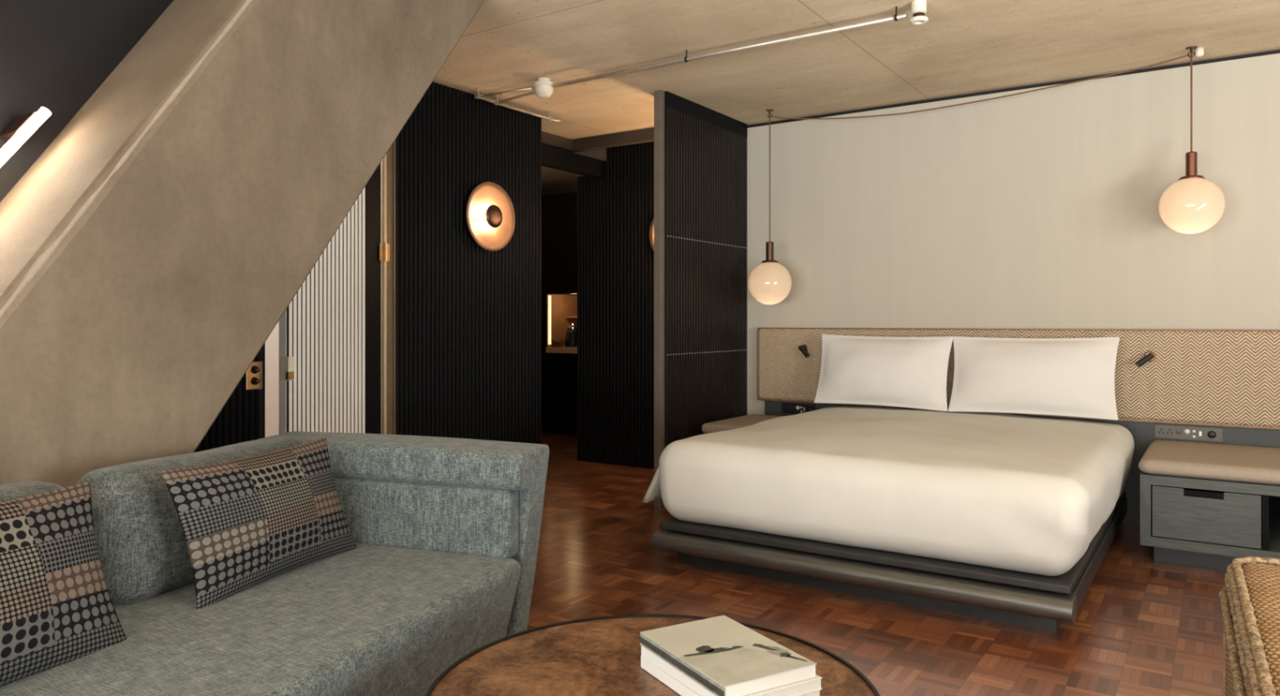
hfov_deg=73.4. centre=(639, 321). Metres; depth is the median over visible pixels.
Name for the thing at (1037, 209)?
wall
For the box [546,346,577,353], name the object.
countertop
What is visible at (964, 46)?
ceiling
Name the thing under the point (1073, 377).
pillow
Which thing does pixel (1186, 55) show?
cable
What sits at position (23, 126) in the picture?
wall lamp
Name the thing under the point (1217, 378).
headboard
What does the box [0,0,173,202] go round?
wall
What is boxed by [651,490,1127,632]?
platform bed
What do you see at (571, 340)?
kettle
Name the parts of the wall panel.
socket strip, dimmer knob, socket strip, dimmer knob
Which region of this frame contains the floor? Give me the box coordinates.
[527,432,1228,695]
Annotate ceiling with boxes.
[432,0,1279,195]
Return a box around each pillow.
[813,333,952,411]
[947,336,1119,420]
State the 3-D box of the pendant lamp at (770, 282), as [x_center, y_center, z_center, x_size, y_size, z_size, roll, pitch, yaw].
[0.911,-0.796,6.028,0.306,1.367,0.306,0,0,34]
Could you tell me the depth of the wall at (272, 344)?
6.01 m
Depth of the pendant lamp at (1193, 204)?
4.56 m
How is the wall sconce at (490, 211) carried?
attached to the wall at (468, 315)
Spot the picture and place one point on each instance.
(715, 664)
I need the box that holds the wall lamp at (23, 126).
[0,106,51,167]
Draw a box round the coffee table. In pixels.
[425,614,879,695]
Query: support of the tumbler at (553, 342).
on the countertop
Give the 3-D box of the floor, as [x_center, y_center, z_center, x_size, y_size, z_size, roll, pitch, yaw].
[-0.138,1.260,3.537,10.200,0.120,10.700,0,0,34]
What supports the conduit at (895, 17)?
attached to the ceiling
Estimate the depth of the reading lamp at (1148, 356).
4.88 m
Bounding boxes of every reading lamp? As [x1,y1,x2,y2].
[798,344,809,358]
[1135,351,1155,367]
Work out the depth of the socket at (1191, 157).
4.62 m
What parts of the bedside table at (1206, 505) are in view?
frame, drawer, panel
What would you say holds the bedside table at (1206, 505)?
on the floor
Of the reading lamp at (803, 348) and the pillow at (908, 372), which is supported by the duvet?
the pillow at (908, 372)
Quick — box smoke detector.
[533,77,554,98]
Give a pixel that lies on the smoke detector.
(543, 86)
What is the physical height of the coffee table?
0.402 m
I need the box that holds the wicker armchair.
[1218,556,1279,695]
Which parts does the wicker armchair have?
rim cord, rim cord, rim cord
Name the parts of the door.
latch plate, brass architrave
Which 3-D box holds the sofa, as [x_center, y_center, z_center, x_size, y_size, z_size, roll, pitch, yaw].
[-1.258,0.799,1.842,1.083,0.801,2.678,0,0,19]
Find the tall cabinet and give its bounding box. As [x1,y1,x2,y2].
[541,191,577,435]
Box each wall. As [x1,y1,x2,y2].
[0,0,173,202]
[195,81,541,452]
[265,320,279,437]
[577,53,1279,469]
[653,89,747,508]
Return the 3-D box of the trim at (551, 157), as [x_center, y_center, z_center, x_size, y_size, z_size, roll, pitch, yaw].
[-0.620,-1.270,6.782,0.080,0.140,1.110,0,0,34]
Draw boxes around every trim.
[541,127,653,152]
[541,144,606,178]
[749,49,1279,127]
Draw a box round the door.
[279,139,395,435]
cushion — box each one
[0,480,63,502]
[0,482,127,686]
[76,436,307,604]
[160,437,356,610]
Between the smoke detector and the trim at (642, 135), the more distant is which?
the trim at (642, 135)
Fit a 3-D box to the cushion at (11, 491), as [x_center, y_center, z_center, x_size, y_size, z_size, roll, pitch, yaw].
[-1.588,0.584,1.840,0.249,0.369,0.795,0,0,19]
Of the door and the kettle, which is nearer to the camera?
the door
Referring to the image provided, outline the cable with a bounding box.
[772,54,1187,119]
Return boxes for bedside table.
[702,414,782,434]
[1138,440,1279,570]
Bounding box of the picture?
[679,644,815,686]
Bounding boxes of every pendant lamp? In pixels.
[747,109,791,305]
[1158,45,1225,234]
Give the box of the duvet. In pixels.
[642,406,1133,576]
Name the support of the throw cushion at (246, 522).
on the sofa
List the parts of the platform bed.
foot rail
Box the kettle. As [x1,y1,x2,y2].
[564,323,577,347]
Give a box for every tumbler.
[551,339,557,347]
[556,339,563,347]
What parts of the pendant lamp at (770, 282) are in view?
globe, cord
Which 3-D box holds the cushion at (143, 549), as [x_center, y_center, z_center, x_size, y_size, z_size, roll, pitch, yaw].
[-1.306,0.584,2.658,0.246,0.366,0.835,0,0,19]
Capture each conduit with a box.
[475,86,533,103]
[493,90,560,121]
[552,5,907,87]
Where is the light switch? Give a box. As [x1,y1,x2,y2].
[245,361,262,390]
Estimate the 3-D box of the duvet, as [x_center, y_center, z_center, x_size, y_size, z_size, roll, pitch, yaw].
[1.387,0.770,4.630,2.110,0.433,2.180,0,0,34]
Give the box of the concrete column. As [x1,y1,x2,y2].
[0,0,484,488]
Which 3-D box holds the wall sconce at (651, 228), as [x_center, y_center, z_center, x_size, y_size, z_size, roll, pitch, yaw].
[0.267,-0.690,6.779,0.454,0.454,0.090,0,0,34]
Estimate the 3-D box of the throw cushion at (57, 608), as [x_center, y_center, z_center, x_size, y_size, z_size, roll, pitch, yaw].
[-1.370,0.570,1.746,0.173,0.387,0.655,0,0,19]
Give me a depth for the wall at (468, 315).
5.51 m
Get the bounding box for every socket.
[761,241,778,262]
[1177,151,1204,180]
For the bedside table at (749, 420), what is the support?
on the floor
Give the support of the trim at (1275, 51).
attached to the wall at (1037, 209)
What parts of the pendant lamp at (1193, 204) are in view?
cord, globe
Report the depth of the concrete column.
2.82 m
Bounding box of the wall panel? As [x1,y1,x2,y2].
[764,400,1279,527]
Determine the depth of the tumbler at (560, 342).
9.08 m
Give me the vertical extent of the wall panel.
0.618 m
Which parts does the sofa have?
seat, arm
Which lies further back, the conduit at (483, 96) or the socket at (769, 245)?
the socket at (769, 245)
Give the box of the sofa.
[0,431,549,695]
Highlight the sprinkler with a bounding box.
[909,0,928,25]
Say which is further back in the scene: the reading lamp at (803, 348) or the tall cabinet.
the tall cabinet
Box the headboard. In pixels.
[756,328,1279,430]
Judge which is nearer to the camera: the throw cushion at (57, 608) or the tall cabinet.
the throw cushion at (57, 608)
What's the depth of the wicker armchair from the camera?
1.81 m
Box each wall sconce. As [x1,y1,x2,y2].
[466,182,515,251]
[648,218,653,250]
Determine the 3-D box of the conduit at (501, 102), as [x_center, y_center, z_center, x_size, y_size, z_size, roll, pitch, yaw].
[-0.768,-1.448,5.729,0.361,0.064,0.808,0,0,3]
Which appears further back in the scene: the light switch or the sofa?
the light switch
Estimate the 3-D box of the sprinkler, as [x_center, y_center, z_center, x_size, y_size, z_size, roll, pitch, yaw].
[1.293,-1.432,3.981,0.084,0.096,0.084,0,0,34]
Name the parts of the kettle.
lid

